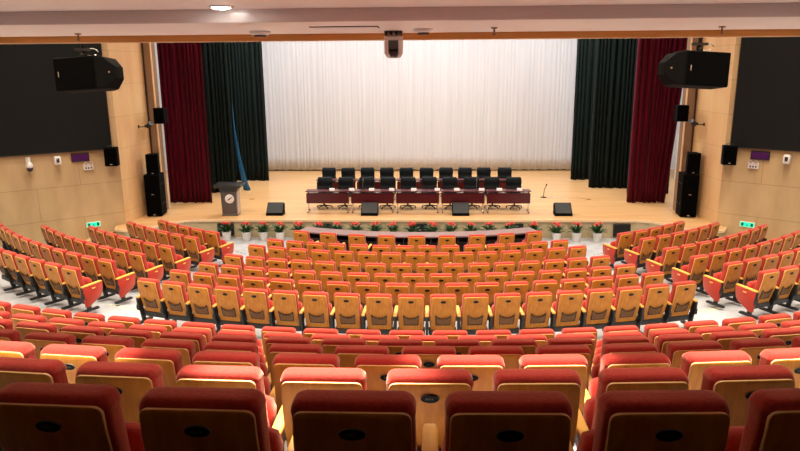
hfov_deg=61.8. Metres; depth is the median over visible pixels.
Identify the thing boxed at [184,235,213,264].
chair
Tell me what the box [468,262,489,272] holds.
backrest
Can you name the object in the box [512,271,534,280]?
backrest
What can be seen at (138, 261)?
backrest
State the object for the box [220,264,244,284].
chair
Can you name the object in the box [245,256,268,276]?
chair
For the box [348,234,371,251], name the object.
chair
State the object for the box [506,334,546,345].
chair
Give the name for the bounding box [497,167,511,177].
office chair
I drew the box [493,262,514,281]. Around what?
chair
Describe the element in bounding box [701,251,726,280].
chair
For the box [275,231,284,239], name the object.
pot
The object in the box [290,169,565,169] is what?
baseboard
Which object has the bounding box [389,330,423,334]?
cushion
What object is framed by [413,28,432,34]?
smoke detector
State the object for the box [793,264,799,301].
chair
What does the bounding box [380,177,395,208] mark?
office chair
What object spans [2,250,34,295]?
chair
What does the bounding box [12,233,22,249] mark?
backrest
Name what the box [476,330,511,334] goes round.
cushion
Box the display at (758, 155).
[750,151,769,159]
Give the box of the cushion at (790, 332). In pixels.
[761,327,799,337]
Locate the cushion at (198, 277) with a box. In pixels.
[193,272,215,292]
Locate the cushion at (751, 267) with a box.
[740,257,760,277]
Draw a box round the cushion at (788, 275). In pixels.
[776,265,798,286]
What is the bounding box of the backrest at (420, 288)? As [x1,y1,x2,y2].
[415,283,438,293]
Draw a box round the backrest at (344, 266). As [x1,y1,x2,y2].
[340,262,360,271]
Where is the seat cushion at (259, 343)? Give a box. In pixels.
[257,339,261,346]
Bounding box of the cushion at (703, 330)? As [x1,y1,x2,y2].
[695,326,734,334]
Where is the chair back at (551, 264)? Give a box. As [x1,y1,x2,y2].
[543,259,563,269]
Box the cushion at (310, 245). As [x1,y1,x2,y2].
[307,242,324,249]
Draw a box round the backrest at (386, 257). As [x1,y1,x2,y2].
[381,252,400,262]
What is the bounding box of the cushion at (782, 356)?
[759,348,799,364]
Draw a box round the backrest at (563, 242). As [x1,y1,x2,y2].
[550,239,567,247]
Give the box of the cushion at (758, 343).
[730,338,785,349]
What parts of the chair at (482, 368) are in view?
number plate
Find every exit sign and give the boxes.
[86,221,100,227]
[739,221,754,227]
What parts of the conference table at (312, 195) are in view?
modesty panel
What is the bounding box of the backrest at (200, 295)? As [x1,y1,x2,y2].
[187,283,213,306]
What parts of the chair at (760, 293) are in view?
panel, armrest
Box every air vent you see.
[217,223,233,235]
[316,223,331,228]
[412,224,427,231]
[506,224,522,227]
[613,224,630,236]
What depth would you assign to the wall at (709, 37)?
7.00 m
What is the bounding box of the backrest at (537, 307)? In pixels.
[524,291,551,321]
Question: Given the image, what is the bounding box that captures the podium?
[213,182,244,215]
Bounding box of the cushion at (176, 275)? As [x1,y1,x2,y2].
[170,269,191,283]
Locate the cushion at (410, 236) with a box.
[408,235,424,237]
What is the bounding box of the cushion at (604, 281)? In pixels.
[588,276,612,289]
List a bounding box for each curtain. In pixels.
[156,42,211,202]
[201,42,236,192]
[228,42,268,180]
[570,39,596,179]
[588,38,636,188]
[626,38,670,193]
[626,38,687,202]
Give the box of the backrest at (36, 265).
[29,258,47,278]
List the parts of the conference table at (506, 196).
modesty panel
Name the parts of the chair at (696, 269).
panel, armrest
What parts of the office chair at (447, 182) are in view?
backrest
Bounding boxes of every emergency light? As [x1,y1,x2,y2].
[83,162,93,169]
[748,160,758,168]
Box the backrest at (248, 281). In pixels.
[243,276,266,288]
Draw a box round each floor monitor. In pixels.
[266,202,284,215]
[361,202,378,215]
[452,202,468,215]
[553,203,572,215]
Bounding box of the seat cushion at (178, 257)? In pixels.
[176,254,182,260]
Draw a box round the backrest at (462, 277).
[457,273,479,282]
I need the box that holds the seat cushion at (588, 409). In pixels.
[583,396,595,429]
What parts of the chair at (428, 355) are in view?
number plate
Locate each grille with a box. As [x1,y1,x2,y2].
[53,56,94,90]
[104,149,116,165]
[144,176,159,195]
[146,196,161,215]
[153,109,163,122]
[555,203,571,212]
[680,196,696,216]
[682,175,699,195]
[686,51,730,85]
[723,147,737,163]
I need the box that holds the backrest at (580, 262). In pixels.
[566,257,587,268]
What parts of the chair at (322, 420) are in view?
number plate, armrest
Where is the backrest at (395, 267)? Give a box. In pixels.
[391,263,411,272]
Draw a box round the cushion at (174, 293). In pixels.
[162,280,187,304]
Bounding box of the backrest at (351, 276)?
[347,272,369,281]
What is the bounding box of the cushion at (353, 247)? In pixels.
[350,244,367,251]
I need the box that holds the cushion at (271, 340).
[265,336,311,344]
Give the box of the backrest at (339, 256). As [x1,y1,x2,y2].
[334,250,353,261]
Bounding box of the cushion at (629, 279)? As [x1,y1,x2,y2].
[613,274,638,296]
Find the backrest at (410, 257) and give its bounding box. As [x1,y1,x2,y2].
[405,252,424,262]
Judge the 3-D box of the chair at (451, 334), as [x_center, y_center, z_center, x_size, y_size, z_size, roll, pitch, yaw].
[0.698,1.801,9.007,0.573,0.940,0.560,0,13,1]
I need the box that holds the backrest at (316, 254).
[311,249,330,260]
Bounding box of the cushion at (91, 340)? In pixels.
[81,335,134,347]
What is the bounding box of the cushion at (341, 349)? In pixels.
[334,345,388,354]
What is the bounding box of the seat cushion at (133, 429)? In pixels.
[124,421,144,450]
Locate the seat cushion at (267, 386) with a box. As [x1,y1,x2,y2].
[263,376,270,395]
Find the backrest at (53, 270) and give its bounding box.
[45,262,64,282]
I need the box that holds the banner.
[232,107,250,190]
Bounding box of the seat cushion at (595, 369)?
[591,363,599,378]
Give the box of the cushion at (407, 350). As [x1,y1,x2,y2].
[401,346,455,354]
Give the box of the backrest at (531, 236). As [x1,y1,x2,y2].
[525,231,541,243]
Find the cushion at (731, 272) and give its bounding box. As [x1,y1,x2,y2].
[720,261,742,281]
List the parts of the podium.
panel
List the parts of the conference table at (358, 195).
modesty panel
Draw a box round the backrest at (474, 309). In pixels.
[461,293,488,322]
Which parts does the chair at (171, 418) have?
number plate, armrest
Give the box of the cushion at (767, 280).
[754,269,778,290]
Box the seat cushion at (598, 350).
[594,347,600,354]
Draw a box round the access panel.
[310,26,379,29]
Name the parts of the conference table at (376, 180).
modesty panel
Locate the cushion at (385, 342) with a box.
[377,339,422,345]
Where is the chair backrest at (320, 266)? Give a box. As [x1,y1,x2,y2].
[315,261,335,271]
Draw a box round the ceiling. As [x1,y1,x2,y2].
[0,0,799,11]
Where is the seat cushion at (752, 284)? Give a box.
[747,280,756,288]
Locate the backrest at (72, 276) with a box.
[62,265,84,286]
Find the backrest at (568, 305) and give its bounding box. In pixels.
[555,290,582,320]
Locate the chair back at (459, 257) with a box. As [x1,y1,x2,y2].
[453,252,472,262]
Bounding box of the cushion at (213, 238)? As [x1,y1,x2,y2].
[206,230,221,245]
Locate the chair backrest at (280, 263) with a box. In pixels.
[268,258,287,268]
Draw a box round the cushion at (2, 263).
[0,248,5,265]
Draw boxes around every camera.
[25,157,32,171]
[53,156,60,164]
[384,30,402,57]
[782,154,791,163]
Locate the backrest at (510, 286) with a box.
[504,281,528,292]
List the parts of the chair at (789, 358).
number plate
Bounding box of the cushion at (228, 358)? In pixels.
[192,351,259,367]
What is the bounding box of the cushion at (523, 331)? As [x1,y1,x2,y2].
[519,329,554,334]
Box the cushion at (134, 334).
[108,328,152,338]
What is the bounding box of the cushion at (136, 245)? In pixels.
[130,238,144,253]
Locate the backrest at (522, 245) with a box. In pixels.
[508,242,526,249]
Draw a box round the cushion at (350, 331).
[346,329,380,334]
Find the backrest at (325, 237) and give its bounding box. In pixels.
[320,232,336,242]
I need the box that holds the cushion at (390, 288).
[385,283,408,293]
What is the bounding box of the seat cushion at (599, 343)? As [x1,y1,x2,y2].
[596,339,601,347]
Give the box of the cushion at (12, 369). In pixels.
[0,357,68,383]
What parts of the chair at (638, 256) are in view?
panel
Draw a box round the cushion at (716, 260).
[706,251,725,269]
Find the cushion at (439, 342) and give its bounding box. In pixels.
[434,339,479,345]
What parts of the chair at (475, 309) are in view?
armrest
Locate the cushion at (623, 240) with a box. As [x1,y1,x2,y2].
[615,231,631,247]
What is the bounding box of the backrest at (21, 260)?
[15,254,31,273]
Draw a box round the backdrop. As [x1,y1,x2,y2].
[262,39,577,169]
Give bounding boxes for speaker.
[53,43,123,92]
[103,145,119,166]
[143,172,166,216]
[153,108,167,123]
[657,38,730,88]
[674,105,688,121]
[675,171,699,216]
[720,143,737,164]
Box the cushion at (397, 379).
[386,368,472,390]
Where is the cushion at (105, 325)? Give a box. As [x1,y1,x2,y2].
[88,321,124,328]
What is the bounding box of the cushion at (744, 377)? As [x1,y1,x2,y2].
[700,365,794,390]
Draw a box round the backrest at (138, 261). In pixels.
[129,251,148,270]
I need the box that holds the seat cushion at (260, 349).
[258,346,263,353]
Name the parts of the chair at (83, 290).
armrest, panel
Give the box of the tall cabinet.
[674,133,678,178]
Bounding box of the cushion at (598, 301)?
[585,288,612,314]
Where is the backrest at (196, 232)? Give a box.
[192,228,206,242]
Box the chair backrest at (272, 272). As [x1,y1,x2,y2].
[268,268,290,278]
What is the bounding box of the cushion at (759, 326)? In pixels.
[739,323,777,330]
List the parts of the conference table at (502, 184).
modesty panel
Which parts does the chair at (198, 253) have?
panel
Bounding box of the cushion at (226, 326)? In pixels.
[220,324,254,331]
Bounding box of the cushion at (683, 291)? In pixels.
[669,280,695,302]
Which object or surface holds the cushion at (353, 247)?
on the chair at (355, 248)
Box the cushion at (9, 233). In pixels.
[6,230,14,244]
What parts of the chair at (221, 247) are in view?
panel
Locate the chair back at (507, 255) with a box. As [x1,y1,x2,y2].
[500,250,520,261]
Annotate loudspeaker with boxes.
[145,153,160,174]
[685,152,700,173]
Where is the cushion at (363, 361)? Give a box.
[354,354,420,368]
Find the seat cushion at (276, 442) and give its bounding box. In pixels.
[268,426,282,450]
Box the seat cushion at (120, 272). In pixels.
[117,269,125,276]
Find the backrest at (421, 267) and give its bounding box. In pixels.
[417,263,437,272]
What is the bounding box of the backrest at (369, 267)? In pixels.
[365,263,385,272]
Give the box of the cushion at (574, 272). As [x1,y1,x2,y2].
[564,268,586,278]
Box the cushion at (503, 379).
[492,369,580,390]
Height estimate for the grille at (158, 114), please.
0.490 m
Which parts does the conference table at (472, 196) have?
modesty panel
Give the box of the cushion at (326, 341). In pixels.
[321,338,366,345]
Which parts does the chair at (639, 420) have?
number plate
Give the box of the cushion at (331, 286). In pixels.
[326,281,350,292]
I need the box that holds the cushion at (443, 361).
[437,355,504,368]
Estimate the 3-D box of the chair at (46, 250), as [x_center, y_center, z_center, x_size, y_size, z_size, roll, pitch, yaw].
[-8.153,0.899,15.900,0.573,0.940,0.560,9,16,36]
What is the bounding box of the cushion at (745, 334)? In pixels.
[710,330,756,340]
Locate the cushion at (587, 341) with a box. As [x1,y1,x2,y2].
[547,337,593,345]
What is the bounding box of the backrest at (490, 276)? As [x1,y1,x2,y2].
[485,272,507,281]
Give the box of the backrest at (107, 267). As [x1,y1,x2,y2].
[98,258,118,277]
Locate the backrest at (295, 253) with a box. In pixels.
[289,248,308,259]
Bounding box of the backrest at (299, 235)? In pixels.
[293,230,309,241]
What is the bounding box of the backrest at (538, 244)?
[529,241,547,248]
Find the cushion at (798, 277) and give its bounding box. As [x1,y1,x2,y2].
[795,264,799,282]
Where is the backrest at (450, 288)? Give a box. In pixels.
[445,283,468,293]
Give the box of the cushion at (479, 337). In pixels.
[458,335,496,340]
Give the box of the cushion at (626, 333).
[601,331,642,347]
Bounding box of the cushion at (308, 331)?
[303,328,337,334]
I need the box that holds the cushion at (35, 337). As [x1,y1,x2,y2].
[24,331,76,344]
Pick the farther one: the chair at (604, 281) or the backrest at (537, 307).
the chair at (604, 281)
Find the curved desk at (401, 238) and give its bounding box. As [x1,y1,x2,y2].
[301,227,536,251]
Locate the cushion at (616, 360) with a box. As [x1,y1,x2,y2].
[600,353,670,370]
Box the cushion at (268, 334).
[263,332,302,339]
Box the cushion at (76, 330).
[60,325,103,335]
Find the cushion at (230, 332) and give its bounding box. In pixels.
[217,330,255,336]
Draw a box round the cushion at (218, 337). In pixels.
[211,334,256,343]
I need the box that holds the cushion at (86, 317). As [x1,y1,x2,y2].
[74,312,105,321]
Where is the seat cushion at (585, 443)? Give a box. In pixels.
[577,428,594,450]
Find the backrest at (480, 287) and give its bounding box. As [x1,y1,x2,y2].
[474,282,498,293]
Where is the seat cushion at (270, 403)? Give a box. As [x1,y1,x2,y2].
[265,395,276,426]
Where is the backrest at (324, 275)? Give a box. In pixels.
[320,271,342,280]
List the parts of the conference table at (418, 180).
modesty panel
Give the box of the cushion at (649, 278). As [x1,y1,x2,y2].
[640,271,663,288]
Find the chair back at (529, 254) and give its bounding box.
[523,249,543,260]
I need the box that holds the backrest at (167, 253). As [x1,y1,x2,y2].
[159,244,176,261]
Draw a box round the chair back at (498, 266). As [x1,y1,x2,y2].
[493,262,514,271]
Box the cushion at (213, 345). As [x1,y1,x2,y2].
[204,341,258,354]
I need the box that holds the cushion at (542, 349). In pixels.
[535,345,591,354]
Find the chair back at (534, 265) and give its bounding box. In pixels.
[518,260,539,270]
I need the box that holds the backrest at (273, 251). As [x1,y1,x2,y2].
[268,246,287,259]
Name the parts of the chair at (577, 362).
armrest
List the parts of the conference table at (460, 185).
modesty panel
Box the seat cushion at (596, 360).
[593,353,600,364]
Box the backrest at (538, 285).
[532,280,556,291]
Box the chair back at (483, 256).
[477,251,496,262]
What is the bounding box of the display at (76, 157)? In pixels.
[71,153,89,161]
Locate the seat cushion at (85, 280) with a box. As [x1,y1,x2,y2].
[82,276,91,284]
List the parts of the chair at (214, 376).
armrest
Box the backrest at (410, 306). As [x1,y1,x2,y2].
[398,294,423,322]
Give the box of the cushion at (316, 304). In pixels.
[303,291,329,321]
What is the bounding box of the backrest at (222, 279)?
[217,274,241,296]
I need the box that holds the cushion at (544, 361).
[519,354,587,368]
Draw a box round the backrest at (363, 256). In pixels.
[357,251,376,262]
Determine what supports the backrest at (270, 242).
on the chair at (270, 242)
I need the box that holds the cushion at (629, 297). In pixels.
[614,286,641,309]
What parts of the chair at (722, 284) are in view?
panel, armrest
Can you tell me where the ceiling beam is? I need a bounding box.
[0,3,799,36]
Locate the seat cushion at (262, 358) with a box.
[258,352,265,363]
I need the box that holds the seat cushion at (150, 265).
[147,262,154,268]
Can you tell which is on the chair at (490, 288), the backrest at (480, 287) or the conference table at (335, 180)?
the backrest at (480, 287)
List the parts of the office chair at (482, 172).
backrest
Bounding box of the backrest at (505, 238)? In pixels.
[497,233,514,243]
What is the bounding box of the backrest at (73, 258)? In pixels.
[66,251,83,270]
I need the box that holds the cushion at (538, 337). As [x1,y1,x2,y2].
[506,334,546,341]
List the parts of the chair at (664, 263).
panel, armrest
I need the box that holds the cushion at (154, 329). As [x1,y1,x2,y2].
[129,324,166,333]
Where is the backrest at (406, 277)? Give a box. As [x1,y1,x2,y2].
[402,273,424,282]
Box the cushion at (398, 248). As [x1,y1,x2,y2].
[395,245,413,251]
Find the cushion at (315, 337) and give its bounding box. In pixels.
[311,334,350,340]
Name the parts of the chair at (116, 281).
armrest, panel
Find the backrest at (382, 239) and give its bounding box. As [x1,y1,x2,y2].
[378,235,394,245]
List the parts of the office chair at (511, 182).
backrest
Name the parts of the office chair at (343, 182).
backrest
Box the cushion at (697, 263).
[687,254,707,272]
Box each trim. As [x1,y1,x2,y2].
[0,29,799,42]
[115,219,726,232]
[141,43,168,209]
[673,38,702,210]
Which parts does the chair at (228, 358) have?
armrest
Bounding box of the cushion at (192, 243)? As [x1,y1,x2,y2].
[185,235,201,251]
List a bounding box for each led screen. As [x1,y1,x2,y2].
[0,43,111,156]
[730,37,799,151]
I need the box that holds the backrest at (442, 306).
[430,294,455,323]
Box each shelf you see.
[309,192,346,192]
[310,235,525,242]
[353,192,391,192]
[398,192,436,192]
[443,192,481,192]
[489,192,527,192]
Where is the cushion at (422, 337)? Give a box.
[409,335,447,340]
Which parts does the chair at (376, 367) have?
number plate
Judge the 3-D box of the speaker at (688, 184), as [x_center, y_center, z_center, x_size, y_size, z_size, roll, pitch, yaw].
[9.418,-1.017,21.895,0.506,1.420,0.680,2,13,10]
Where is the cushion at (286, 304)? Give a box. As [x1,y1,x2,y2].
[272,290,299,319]
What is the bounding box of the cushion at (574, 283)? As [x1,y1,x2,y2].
[561,278,585,290]
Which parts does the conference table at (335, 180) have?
modesty panel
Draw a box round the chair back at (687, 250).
[678,243,696,260]
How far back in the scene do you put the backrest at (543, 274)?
13.79 m
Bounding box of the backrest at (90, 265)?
[81,255,99,273]
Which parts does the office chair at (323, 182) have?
backrest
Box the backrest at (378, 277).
[374,273,396,282]
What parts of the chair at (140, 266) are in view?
armrest, panel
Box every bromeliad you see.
[218,222,233,240]
[236,222,252,240]
[254,222,272,240]
[270,221,288,239]
[289,221,304,229]
[311,221,326,227]
[328,222,343,228]
[348,222,363,230]
[366,221,382,230]
[384,221,402,231]
[403,221,420,231]
[423,221,443,231]
[442,222,459,231]
[463,222,480,230]
[479,222,496,230]
[503,222,517,228]
[524,221,543,230]
[548,222,567,239]
[567,222,586,241]
[589,222,606,241]
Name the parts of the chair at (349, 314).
armrest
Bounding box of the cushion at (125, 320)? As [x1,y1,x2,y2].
[108,315,140,324]
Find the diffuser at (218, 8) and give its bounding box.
[212,7,229,9]
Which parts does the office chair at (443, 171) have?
backrest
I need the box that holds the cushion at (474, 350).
[468,346,523,355]
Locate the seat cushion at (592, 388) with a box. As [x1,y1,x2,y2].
[588,377,597,397]
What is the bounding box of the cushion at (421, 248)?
[418,245,436,251]
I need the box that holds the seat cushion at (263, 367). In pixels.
[260,362,267,376]
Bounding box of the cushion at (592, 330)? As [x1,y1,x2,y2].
[561,327,597,333]
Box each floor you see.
[0,169,799,346]
[276,415,575,450]
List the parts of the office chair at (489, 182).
backrest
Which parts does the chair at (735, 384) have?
number plate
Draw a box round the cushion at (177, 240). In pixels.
[170,233,185,248]
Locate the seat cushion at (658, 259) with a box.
[654,256,660,262]
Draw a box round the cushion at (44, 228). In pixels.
[41,225,49,240]
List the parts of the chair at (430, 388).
number plate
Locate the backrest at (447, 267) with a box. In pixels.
[442,263,463,272]
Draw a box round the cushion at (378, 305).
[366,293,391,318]
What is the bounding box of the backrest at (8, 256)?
[3,250,17,269]
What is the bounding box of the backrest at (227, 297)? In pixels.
[214,286,241,309]
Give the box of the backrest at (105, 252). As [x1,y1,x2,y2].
[99,245,113,259]
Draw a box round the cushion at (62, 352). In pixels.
[41,344,107,361]
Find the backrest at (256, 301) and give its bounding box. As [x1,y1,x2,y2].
[243,288,269,317]
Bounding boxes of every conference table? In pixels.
[305,189,349,212]
[316,178,356,188]
[350,189,394,212]
[356,178,396,199]
[395,189,439,212]
[396,178,421,188]
[437,178,463,192]
[441,189,484,212]
[479,178,505,188]
[485,189,530,212]
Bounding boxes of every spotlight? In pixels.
[138,121,152,127]
[689,119,704,125]
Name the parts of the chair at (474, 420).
number plate, armrest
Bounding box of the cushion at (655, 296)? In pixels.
[642,283,669,308]
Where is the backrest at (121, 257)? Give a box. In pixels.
[113,248,130,266]
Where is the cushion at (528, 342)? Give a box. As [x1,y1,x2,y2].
[490,338,537,346]
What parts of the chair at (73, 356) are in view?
number plate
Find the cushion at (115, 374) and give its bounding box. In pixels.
[76,361,163,387]
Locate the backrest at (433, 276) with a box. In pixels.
[430,273,451,280]
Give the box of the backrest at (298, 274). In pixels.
[294,270,315,279]
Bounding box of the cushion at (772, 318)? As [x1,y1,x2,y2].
[758,313,791,322]
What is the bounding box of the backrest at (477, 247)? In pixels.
[464,244,482,251]
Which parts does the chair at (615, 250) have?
panel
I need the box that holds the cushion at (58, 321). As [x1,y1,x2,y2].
[48,317,84,325]
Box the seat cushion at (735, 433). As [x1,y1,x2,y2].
[725,426,743,450]
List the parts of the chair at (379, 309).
armrest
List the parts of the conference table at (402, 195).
modesty panel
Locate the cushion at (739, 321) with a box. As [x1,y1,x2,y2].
[722,317,755,325]
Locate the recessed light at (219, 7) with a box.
[208,5,233,9]
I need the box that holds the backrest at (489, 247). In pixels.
[486,243,504,250]
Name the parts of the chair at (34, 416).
number plate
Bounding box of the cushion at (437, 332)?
[432,330,467,334]
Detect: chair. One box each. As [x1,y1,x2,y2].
[0,223,7,249]
[0,226,12,251]
[0,248,20,290]
[0,301,11,317]
[0,311,10,319]
[0,318,13,329]
[0,329,21,341]
[0,341,36,358]
[0,357,68,450]
[0,382,144,450]
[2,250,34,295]
[5,230,18,253]
[11,304,40,315]
[11,313,46,328]
[12,233,24,254]
[14,321,57,341]
[15,254,49,300]
[20,237,33,257]
[23,331,76,358]
[28,258,64,305]
[29,240,43,259]
[40,225,51,245]
[40,244,55,262]
[40,344,107,383]
[41,308,72,322]
[44,262,83,309]
[47,228,58,247]
[48,317,84,332]
[52,248,68,265]
[54,232,66,249]
[60,325,103,344]
[61,265,102,312]
[63,235,76,251]
[66,251,86,276]
[73,238,87,254]
[73,312,105,325]
[75,361,163,422]
[81,255,114,299]
[81,335,134,361]
[85,242,100,258]
[87,226,99,244]
[88,321,124,335]
[96,229,108,245]
[97,258,134,303]
[98,245,117,268]
[106,232,119,248]
[107,315,140,328]
[108,328,152,347]
[112,248,137,290]
[115,348,182,386]
[117,235,131,251]
[126,221,137,238]
[128,251,163,282]
[129,238,147,261]
[129,324,166,338]
[135,224,147,241]
[136,278,176,323]
[139,386,293,450]
[141,339,195,366]
[143,241,169,280]
[144,319,176,331]
[145,227,159,244]
[157,230,171,245]
[158,219,168,231]
[158,244,190,274]
[159,332,204,352]
[161,280,193,321]
[167,222,179,233]
[169,269,193,291]
[170,233,196,268]
[172,327,210,344]
[176,365,285,450]
[179,225,191,236]
[181,322,215,338]
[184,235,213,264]
[187,283,221,333]
[191,228,216,261]
[192,351,276,412]
[193,272,219,316]
[198,262,220,282]
[204,341,271,390]
[205,230,233,266]
[211,334,268,373]
[214,286,247,324]
[217,274,247,319]
[217,330,265,362]
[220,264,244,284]
[220,324,262,347]
[224,254,245,274]
[243,276,275,320]
[243,288,275,328]
[244,266,269,287]
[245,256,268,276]
[248,244,268,265]
[261,326,295,354]
[263,332,302,361]
[265,336,311,372]
[266,238,287,255]
[268,246,290,267]
[268,258,292,278]
[268,268,294,288]
[268,343,322,414]
[270,278,304,319]
[272,290,304,334]
[272,353,339,440]
[280,367,366,447]
[286,240,303,255]
[289,248,312,268]
[290,389,437,450]
[291,259,314,279]
[293,230,318,248]
[294,270,315,294]
[298,280,323,317]
[303,291,334,328]
[303,328,337,338]
[307,242,324,257]
[311,249,332,269]
[311,334,350,344]
[315,261,337,280]
[317,177,332,208]
[320,232,344,249]
[320,271,342,291]
[321,338,366,353]
[322,167,335,177]
[326,281,350,318]
[328,243,345,260]
[334,250,354,271]
[334,292,365,333]
[334,345,388,367]
[337,177,353,208]
[340,262,360,281]
[341,168,354,177]
[346,329,380,337]
[347,272,369,292]
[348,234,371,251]
[350,244,367,261]
[354,354,420,389]
[355,282,379,320]
[357,251,380,272]
[359,177,373,206]
[360,335,398,344]
[361,167,374,177]
[365,263,385,281]
[366,293,397,334]
[372,245,390,262]
[374,273,396,293]
[377,339,422,354]
[378,235,398,251]
[380,167,393,177]
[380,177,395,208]
[381,252,404,272]
[385,283,408,320]
[386,368,472,450]
[389,330,423,338]
[391,263,411,282]
[395,245,413,262]
[397,294,428,334]
[399,168,412,177]
[400,177,415,208]
[401,346,455,368]
[402,273,424,293]
[405,252,427,272]
[408,235,424,251]
[409,335,447,345]
[415,283,438,321]
[417,263,437,282]
[418,245,436,262]
[419,168,433,177]
[422,177,436,208]
[428,294,460,334]
[429,252,450,272]
[430,273,451,293]
[432,330,467,338]
[434,339,479,354]
[437,235,456,251]
[437,355,504,390]
[439,167,452,193]
[441,177,457,208]
[441,245,459,262]
[441,391,573,450]
[442,263,463,282]
[445,283,468,320]
[453,252,473,272]
[457,273,479,293]
[458,167,471,177]
[458,335,496,345]
[460,293,492,334]
[463,177,479,208]
[464,244,482,262]
[467,234,485,250]
[468,262,489,281]
[468,346,523,368]
[474,282,498,320]
[476,251,496,271]
[476,330,511,338]
[477,167,490,192]
[484,177,499,208]
[485,272,507,292]
[486,243,504,261]
[490,338,537,354]
[491,293,524,334]
[492,369,588,450]
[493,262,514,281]
[495,233,514,249]
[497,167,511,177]
[498,250,520,271]
[503,281,528,319]
[506,177,521,208]
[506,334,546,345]
[508,242,526,260]
[512,271,534,291]
[516,260,539,280]
[519,329,554,339]
[519,354,590,442]
[521,249,543,270]
[522,231,541,248]
[522,291,555,329]
[529,241,547,268]
[530,280,556,306]
[535,345,591,415]
[538,269,560,289]
[540,259,564,278]
[543,247,566,267]
[547,337,593,374]
[550,239,568,254]
[552,290,585,331]
[555,333,595,362]
[556,278,586,320]
[560,268,587,287]
[561,327,597,348]
[563,257,588,276]
[565,245,588,264]
[577,390,730,450]
[579,288,615,330]
[583,367,688,429]
[584,276,614,319]
[586,266,613,284]
[587,255,609,273]
[588,353,670,397]
[591,343,657,378]
[593,335,649,364]
[594,331,642,354]
[596,325,638,347]
[603,231,633,267]
[608,286,643,333]
[611,264,635,284]
[612,274,638,316]
[624,237,655,275]
[631,229,647,246]
[635,283,671,324]
[638,271,663,294]
[643,323,679,338]
[646,246,680,282]
[647,226,661,238]
[649,329,688,345]
[654,234,670,256]
[656,333,703,354]
[661,223,673,234]
[663,280,697,323]
[666,341,722,367]
[669,231,684,247]
[672,254,708,294]
[673,221,684,232]
[678,243,696,268]
[680,350,751,389]
[683,228,697,244]
[683,320,718,332]
[695,240,711,254]
[695,326,734,340]
[696,225,709,241]
[700,365,794,426]
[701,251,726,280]
[703,261,743,307]
[707,222,719,240]
[710,237,725,252]
[710,330,756,350]
[722,317,755,330]
[723,234,738,251]
[725,248,742,262]
[725,388,799,450]
[730,338,785,364]
[735,269,779,319]
[736,231,749,247]
[739,323,777,337]
[740,244,757,261]
[740,257,761,285]
[747,227,759,244]
[755,241,770,257]
[757,224,767,242]
[758,313,791,327]
[759,348,799,387]
[760,254,778,270]
[761,327,799,347]
[768,237,782,254]
[774,265,798,310]
[776,250,793,269]
[780,234,792,251]
[781,320,799,327]
[790,230,799,249]
[791,247,799,265]
[791,336,799,347]
[792,311,799,319]
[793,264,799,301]
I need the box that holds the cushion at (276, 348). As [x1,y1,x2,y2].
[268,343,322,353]
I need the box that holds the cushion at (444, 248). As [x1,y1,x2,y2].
[441,245,459,251]
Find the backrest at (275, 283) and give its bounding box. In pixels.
[270,278,293,290]
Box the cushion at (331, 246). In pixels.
[328,243,345,250]
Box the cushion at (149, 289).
[137,278,162,299]
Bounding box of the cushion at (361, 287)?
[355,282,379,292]
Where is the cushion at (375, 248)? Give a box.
[372,245,390,251]
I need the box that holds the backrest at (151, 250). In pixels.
[143,241,159,258]
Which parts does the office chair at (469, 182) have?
backrest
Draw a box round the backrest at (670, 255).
[660,246,678,263]
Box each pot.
[222,230,230,240]
[242,231,250,240]
[259,231,267,240]
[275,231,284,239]
[552,232,561,239]
[572,232,581,241]
[593,232,601,241]
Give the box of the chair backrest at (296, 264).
[291,259,311,270]
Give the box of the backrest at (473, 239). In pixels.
[468,234,485,244]
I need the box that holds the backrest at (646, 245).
[637,237,654,253]
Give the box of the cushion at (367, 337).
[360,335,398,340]
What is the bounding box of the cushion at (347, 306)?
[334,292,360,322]
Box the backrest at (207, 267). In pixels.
[198,262,219,275]
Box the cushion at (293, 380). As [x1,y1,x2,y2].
[280,367,366,394]
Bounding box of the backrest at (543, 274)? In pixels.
[538,269,560,279]
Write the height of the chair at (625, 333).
0.940 m
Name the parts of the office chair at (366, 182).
backrest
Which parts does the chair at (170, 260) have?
armrest, panel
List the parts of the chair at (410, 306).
armrest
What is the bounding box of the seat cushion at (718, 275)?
[713,272,721,279]
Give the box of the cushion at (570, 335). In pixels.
[555,333,595,339]
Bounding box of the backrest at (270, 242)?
[267,238,283,246]
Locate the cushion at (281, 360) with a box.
[272,353,339,367]
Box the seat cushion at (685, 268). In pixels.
[681,265,688,271]
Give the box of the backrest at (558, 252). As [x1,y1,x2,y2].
[546,247,565,259]
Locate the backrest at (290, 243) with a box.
[286,240,303,248]
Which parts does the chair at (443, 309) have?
armrest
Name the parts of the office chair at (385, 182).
backrest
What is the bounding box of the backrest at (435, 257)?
[429,252,448,262]
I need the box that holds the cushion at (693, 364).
[680,350,751,376]
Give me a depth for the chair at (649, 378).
3.51 m
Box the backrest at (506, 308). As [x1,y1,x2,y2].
[493,293,520,322]
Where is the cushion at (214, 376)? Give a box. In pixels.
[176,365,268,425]
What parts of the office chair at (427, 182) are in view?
backrest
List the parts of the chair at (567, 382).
armrest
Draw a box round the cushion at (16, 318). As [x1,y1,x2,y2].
[11,313,46,322]
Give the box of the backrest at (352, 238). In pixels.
[348,234,365,243]
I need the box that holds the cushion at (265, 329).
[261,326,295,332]
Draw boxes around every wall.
[0,43,125,246]
[72,37,716,43]
[107,43,150,221]
[116,222,724,237]
[154,43,682,169]
[692,37,735,222]
[717,37,799,240]
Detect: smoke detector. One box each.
[249,31,270,36]
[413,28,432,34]
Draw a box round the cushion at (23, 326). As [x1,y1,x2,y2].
[15,321,57,332]
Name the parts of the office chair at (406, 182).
backrest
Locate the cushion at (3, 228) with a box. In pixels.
[0,226,8,237]

